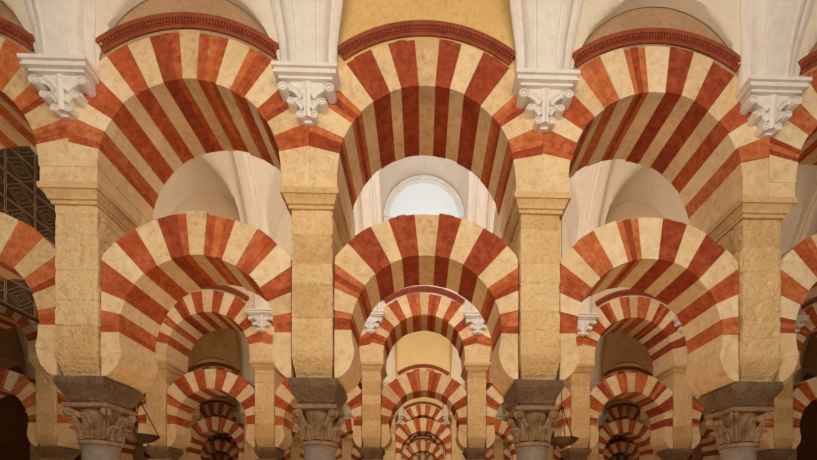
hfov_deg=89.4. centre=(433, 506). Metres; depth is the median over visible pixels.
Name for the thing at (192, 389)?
arch
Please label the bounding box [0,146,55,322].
wall panel
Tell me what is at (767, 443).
arch
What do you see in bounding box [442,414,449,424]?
corbel
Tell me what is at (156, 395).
stone pier
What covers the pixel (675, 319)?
corbel
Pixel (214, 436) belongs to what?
arch
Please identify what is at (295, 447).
stone pier
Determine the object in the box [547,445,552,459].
stone pier
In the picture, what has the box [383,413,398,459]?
stone pier
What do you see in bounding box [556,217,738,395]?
arch
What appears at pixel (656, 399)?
arch
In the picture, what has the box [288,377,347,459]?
marble column
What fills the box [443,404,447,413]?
trim
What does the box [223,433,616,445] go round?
ceiling
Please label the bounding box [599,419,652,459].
arch
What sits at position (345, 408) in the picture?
trim
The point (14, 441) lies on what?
wall
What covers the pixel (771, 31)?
pilaster
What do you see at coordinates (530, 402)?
marble column
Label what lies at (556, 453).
arch
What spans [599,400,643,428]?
arch
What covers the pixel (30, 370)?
trim
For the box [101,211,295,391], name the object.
arch
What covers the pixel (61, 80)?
corbel
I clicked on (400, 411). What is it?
trim
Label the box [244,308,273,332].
corbel
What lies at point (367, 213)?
trim
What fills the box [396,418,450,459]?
arch
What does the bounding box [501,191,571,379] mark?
stone pier
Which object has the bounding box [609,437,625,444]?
arch
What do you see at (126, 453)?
arch
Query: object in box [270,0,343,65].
trim
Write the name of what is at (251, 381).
corbel
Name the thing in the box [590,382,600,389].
corbel
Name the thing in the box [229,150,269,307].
trim
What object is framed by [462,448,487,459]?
marble column
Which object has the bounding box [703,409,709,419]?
arch
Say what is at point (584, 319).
corbel
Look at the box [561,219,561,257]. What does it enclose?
lamp
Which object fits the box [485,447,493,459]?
arch
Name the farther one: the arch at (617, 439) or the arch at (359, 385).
the arch at (617, 439)
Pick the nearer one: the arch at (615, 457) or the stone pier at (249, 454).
the stone pier at (249, 454)
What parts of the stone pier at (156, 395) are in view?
cornice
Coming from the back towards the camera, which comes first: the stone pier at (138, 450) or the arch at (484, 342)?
the stone pier at (138, 450)
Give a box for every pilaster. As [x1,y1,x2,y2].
[509,0,583,72]
[738,0,814,88]
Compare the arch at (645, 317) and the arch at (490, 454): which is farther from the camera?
the arch at (490, 454)
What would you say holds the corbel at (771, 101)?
attached to the arch at (657, 88)
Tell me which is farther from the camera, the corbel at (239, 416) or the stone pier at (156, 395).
the corbel at (239, 416)
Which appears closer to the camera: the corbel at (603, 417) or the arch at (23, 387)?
the arch at (23, 387)
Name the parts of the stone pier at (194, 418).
cornice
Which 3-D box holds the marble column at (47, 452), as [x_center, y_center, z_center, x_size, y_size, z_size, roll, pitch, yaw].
[-11.094,-0.073,12.194,0.760,3.346,0.856,0,0,-2]
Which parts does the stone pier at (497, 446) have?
cornice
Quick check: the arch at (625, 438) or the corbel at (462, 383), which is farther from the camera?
the arch at (625, 438)
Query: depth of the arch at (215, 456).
31.18 m
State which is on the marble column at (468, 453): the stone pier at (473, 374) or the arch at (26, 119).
the stone pier at (473, 374)
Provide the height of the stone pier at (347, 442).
2.448 m
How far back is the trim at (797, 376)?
18.61 m
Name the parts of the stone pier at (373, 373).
cornice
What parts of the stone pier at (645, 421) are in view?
cornice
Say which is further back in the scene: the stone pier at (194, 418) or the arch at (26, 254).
the stone pier at (194, 418)
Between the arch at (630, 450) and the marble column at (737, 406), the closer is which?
the marble column at (737, 406)
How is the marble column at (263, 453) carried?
on the floor
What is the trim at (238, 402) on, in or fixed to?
attached to the ceiling at (6, 363)
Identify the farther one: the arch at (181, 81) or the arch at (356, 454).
the arch at (356, 454)
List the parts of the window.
pane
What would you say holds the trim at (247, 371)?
attached to the wall at (224, 344)
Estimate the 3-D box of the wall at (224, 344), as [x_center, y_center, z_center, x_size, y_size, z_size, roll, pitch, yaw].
[-0.374,-7.609,15.746,40.170,4.059,5.410,0,0,-2]
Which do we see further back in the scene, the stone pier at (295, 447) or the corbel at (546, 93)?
the stone pier at (295, 447)
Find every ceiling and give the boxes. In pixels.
[0,0,816,75]
[0,356,816,416]
[30,146,816,315]
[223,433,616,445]
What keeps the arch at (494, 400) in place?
on the marble column at (468, 453)
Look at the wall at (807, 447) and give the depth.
22.39 m
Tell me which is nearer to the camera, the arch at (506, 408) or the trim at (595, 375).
the trim at (595, 375)
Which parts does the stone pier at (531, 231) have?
cornice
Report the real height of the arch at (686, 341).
5.700 m
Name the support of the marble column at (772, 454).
on the floor
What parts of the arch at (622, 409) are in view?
brick moulding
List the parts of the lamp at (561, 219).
suspension chain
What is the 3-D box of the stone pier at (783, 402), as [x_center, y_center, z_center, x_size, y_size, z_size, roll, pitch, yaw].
[10.528,-2.976,12.800,0.770,2.448,1.130,0,0,-2]
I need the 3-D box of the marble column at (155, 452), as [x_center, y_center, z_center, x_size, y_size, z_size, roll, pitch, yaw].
[-8.005,-0.073,12.280,0.760,3.346,0.856,0,0,-2]
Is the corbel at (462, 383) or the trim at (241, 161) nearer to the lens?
the trim at (241, 161)
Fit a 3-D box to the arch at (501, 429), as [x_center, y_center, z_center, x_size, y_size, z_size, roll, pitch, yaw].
[2.624,-2.886,19.081,2.508,2.265,0.780,0,0,-2]
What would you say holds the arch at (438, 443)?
on the stone pier
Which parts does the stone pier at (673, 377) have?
cornice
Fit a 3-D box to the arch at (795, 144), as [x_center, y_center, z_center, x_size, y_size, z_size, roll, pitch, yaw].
[6.077,-7.050,6.153,3.088,5.700,1.148,0,0,-2]
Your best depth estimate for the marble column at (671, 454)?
12.40 m
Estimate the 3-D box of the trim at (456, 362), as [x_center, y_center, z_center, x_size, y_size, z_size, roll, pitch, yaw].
[1.170,-7.505,15.789,0.620,3.850,5.470,0,0,-2]
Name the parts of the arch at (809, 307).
brick moulding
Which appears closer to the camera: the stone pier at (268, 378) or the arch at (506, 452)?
the stone pier at (268, 378)
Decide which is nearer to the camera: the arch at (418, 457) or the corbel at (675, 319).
the corbel at (675, 319)
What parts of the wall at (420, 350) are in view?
brick moulding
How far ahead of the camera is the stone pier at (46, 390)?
11.77 m
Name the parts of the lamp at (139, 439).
chain, lamp shade, chain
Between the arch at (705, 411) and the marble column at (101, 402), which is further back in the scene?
the arch at (705, 411)
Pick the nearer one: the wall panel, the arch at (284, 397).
the wall panel
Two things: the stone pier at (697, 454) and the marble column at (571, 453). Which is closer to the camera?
the marble column at (571, 453)
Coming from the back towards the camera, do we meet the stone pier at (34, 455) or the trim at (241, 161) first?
the stone pier at (34, 455)
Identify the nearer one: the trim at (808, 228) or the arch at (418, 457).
the trim at (808, 228)
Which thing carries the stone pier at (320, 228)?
on the marble column at (318, 414)
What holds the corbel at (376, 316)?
attached to the arch at (440, 310)
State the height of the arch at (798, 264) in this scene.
2.256 m
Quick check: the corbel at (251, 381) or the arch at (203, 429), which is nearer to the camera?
the corbel at (251, 381)
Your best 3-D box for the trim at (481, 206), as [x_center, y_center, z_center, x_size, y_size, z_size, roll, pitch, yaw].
[1.352,-7.505,9.291,0.620,3.850,5.470,0,0,-2]
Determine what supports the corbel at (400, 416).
attached to the arch
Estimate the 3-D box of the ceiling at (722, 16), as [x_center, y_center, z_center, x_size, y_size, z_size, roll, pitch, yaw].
[-0.010,-7.609,2.751,21.630,4.059,5.410,0,0,-2]
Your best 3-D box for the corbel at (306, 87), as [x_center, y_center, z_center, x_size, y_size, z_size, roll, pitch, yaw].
[-1.627,-5.290,5.287,0.820,0.580,0.250,0,0,-2]
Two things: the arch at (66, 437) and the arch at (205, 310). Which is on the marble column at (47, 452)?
the arch at (66, 437)
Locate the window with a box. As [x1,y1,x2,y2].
[384,176,464,218]
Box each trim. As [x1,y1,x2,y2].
[15,326,35,377]
[24,0,96,69]
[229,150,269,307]
[236,399,240,412]
[238,330,254,378]
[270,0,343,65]
[341,403,350,412]
[357,174,381,309]
[384,345,395,379]
[398,406,402,413]
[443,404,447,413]
[451,346,463,380]
[467,174,490,310]
[496,404,503,413]
[579,159,614,312]
[590,335,604,381]
[793,335,810,383]
[794,190,816,315]
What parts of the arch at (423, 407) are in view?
brick moulding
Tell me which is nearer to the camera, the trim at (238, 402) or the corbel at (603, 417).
the trim at (238, 402)
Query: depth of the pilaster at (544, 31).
5.32 m
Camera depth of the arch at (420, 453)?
44.44 m
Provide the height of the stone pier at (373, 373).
2.448 m
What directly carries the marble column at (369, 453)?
on the floor
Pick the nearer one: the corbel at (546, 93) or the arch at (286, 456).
the corbel at (546, 93)
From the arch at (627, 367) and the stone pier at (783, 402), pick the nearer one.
the stone pier at (783, 402)
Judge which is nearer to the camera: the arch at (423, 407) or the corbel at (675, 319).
the corbel at (675, 319)
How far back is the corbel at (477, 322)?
11.87 m
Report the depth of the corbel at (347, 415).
24.63 m
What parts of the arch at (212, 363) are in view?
brick moulding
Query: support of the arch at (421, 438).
on the stone pier
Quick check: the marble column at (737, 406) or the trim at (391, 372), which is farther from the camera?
the trim at (391, 372)
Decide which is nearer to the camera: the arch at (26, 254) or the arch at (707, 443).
the arch at (26, 254)
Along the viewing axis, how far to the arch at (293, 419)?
18.46 m
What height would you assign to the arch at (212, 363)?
5.700 m
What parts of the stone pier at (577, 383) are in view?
cornice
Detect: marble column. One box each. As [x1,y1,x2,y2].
[35,446,80,459]
[53,375,143,459]
[145,446,183,459]
[254,447,284,459]
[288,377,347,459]
[360,447,384,459]
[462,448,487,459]
[503,379,563,459]
[560,448,591,459]
[656,449,693,459]
[698,381,783,459]
[756,449,793,459]
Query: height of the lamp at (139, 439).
7.920 m
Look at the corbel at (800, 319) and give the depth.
12.08 m
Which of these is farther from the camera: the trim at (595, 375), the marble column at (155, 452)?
the trim at (595, 375)
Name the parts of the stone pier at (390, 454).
cornice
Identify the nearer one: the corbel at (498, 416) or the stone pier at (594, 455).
the stone pier at (594, 455)
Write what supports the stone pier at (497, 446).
on the marble column
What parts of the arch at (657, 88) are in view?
brick moulding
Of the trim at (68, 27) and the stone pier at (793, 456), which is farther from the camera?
the stone pier at (793, 456)
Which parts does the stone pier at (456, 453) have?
cornice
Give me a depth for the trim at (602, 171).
11.05 m
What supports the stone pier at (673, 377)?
on the marble column at (671, 454)
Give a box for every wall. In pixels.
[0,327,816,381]
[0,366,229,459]
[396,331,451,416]
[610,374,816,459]
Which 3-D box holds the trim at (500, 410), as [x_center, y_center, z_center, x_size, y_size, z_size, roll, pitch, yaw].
[4.077,-7.505,22.373,0.620,3.850,5.470,0,0,-2]
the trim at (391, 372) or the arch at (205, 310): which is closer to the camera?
the arch at (205, 310)
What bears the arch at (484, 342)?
on the stone pier at (473, 374)
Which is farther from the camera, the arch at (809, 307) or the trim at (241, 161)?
the arch at (809, 307)
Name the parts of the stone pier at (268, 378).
cornice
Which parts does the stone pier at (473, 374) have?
cornice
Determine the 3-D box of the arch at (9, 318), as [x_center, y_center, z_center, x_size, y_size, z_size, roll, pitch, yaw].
[-12.638,-7.050,12.132,3.088,5.700,1.148,0,0,-2]
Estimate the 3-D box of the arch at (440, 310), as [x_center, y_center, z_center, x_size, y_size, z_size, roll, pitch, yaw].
[-0.282,-7.050,12.478,3.088,5.700,1.147,0,0,-2]
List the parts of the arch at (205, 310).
brick moulding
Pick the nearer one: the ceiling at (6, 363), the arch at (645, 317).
the arch at (645, 317)
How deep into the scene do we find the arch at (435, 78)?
5.48 m
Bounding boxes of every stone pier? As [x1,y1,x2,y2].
[24,411,42,459]
[27,358,72,448]
[36,181,140,383]
[134,444,145,459]
[146,359,187,447]
[178,415,199,459]
[240,412,256,459]
[249,360,285,446]
[279,186,351,377]
[290,437,302,459]
[341,437,353,459]
[361,361,386,446]
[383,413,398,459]
[448,413,463,459]
[461,363,490,447]
[492,438,503,459]
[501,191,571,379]
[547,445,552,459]
[563,364,595,447]
[587,414,602,459]
[640,417,660,459]
[653,365,692,449]
[692,444,701,459]
[705,196,797,386]
[757,366,800,451]
[788,416,801,459]
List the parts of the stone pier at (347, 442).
cornice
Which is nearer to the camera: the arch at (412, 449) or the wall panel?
the wall panel
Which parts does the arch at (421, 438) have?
brick moulding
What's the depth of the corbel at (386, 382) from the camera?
18.17 m
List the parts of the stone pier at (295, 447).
cornice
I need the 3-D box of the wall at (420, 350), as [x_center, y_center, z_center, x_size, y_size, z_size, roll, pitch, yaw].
[-0.464,-7.050,18.974,3.088,5.700,1.145,0,0,-2]
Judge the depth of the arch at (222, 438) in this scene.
37.42 m
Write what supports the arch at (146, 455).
on the marble column
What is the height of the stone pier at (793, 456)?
2.448 m
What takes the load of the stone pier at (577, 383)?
on the marble column at (571, 453)
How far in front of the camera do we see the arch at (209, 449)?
24.78 m
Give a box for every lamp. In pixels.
[125,401,159,445]
[550,391,578,448]
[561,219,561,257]
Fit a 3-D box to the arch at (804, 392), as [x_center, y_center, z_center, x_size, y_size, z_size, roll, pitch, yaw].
[12.072,-2.885,12.841,2.508,2.262,0.782,0,0,-2]
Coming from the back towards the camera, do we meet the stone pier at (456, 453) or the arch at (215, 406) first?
the arch at (215, 406)
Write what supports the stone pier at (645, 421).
on the marble column
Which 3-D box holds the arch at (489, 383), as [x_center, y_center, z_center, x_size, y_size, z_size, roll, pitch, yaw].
[2.624,-7.050,19.062,3.088,5.700,1.148,0,0,-2]
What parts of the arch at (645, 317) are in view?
brick moulding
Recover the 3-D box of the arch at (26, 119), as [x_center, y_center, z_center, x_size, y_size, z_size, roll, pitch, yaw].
[-6.278,-7.050,5.807,3.088,5.700,1.147,0,0,-2]
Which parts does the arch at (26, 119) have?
brick moulding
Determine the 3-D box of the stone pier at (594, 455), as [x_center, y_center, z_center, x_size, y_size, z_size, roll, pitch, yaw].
[7.257,-2.976,19.211,0.770,2.448,1.130,0,0,-2]
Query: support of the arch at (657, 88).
on the stone pier at (531, 231)
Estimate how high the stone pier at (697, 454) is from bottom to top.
2.448 m
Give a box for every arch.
[0,2,67,180]
[0,212,63,375]
[0,305,37,357]
[0,367,39,445]
[57,389,148,449]
[68,0,309,225]
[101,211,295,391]
[120,418,138,459]
[144,449,150,459]
[156,193,262,371]
[167,369,256,449]
[187,417,243,459]
[188,358,244,416]
[196,397,243,426]
[201,440,238,459]
[205,433,236,445]
[209,454,232,459]
[213,435,230,442]
[257,418,299,458]
[263,208,370,361]
[275,379,362,449]
[283,447,290,459]
[300,447,341,459]
[309,0,542,238]
[334,213,517,393]
[336,418,353,448]
[351,446,362,459]
[357,376,361,388]
[371,175,476,371]
[381,370,466,450]
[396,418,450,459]
[398,397,448,428]
[402,441,443,459]
[403,434,442,449]
[409,436,436,459]
[410,452,434,458]
[410,455,435,459]
[464,419,516,459]
[477,216,581,363]
[485,385,570,450]
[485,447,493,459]
[486,361,492,389]
[499,407,509,437]
[503,447,510,459]
[543,7,769,231]
[553,448,561,459]
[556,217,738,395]
[582,202,685,375]
[588,373,672,451]
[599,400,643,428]
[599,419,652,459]
[600,362,652,418]
[603,442,638,459]
[605,435,635,446]
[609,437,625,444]
[609,456,629,459]
[686,341,687,364]
[689,391,773,450]
[699,421,718,459]
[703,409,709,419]
[768,42,816,196]
[773,234,816,381]
[790,377,816,448]
[796,291,816,365]
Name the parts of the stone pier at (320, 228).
cornice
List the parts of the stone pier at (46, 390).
cornice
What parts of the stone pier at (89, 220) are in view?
cornice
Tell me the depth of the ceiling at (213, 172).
11.28 m
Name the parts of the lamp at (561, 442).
lamp shade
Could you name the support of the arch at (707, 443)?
on the marble column
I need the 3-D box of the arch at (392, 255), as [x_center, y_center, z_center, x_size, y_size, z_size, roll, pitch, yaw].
[-0.101,-2.880,6.000,2.508,2.252,0.772,0,0,-2]
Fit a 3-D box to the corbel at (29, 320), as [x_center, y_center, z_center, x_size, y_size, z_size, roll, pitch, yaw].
[-11.075,-5.290,11.524,0.820,0.580,0.250,0,0,-2]
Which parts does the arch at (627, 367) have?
brick moulding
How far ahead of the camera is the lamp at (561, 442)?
8.90 m
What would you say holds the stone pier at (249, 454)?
on the marble column
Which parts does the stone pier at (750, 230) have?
cornice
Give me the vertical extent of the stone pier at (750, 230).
2.448 m
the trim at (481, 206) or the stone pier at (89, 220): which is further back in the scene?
the trim at (481, 206)
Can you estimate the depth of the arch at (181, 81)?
5.40 m
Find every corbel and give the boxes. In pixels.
[17,53,100,119]
[24,316,39,329]
[233,413,243,422]
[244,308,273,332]
[245,379,254,385]
[271,61,340,125]
[344,413,352,418]
[364,310,384,333]
[383,380,393,387]
[396,414,403,423]
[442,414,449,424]
[457,381,464,387]
[463,311,486,334]
[495,414,506,420]
[512,68,579,131]
[577,313,599,336]
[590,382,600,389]
[599,415,607,424]
[672,315,684,337]
[736,75,811,137]
[795,316,808,332]
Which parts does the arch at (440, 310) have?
brick moulding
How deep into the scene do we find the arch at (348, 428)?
18.52 m
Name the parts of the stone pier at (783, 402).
cornice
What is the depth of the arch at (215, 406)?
24.60 m
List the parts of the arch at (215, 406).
brick moulding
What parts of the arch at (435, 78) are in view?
brick moulding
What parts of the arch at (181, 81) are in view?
brick moulding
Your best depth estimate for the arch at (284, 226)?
11.85 m
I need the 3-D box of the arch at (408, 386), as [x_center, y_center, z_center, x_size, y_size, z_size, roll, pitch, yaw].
[-0.283,-2.889,12.496,2.508,2.270,0.780,0,0,-2]
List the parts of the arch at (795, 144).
brick moulding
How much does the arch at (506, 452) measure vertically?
2.248 m
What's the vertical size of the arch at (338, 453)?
2.265 m
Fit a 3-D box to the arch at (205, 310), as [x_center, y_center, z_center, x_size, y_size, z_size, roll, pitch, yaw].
[-6.460,-7.050,12.304,3.088,5.700,1.146,0,0,-2]
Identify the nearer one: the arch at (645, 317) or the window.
the window

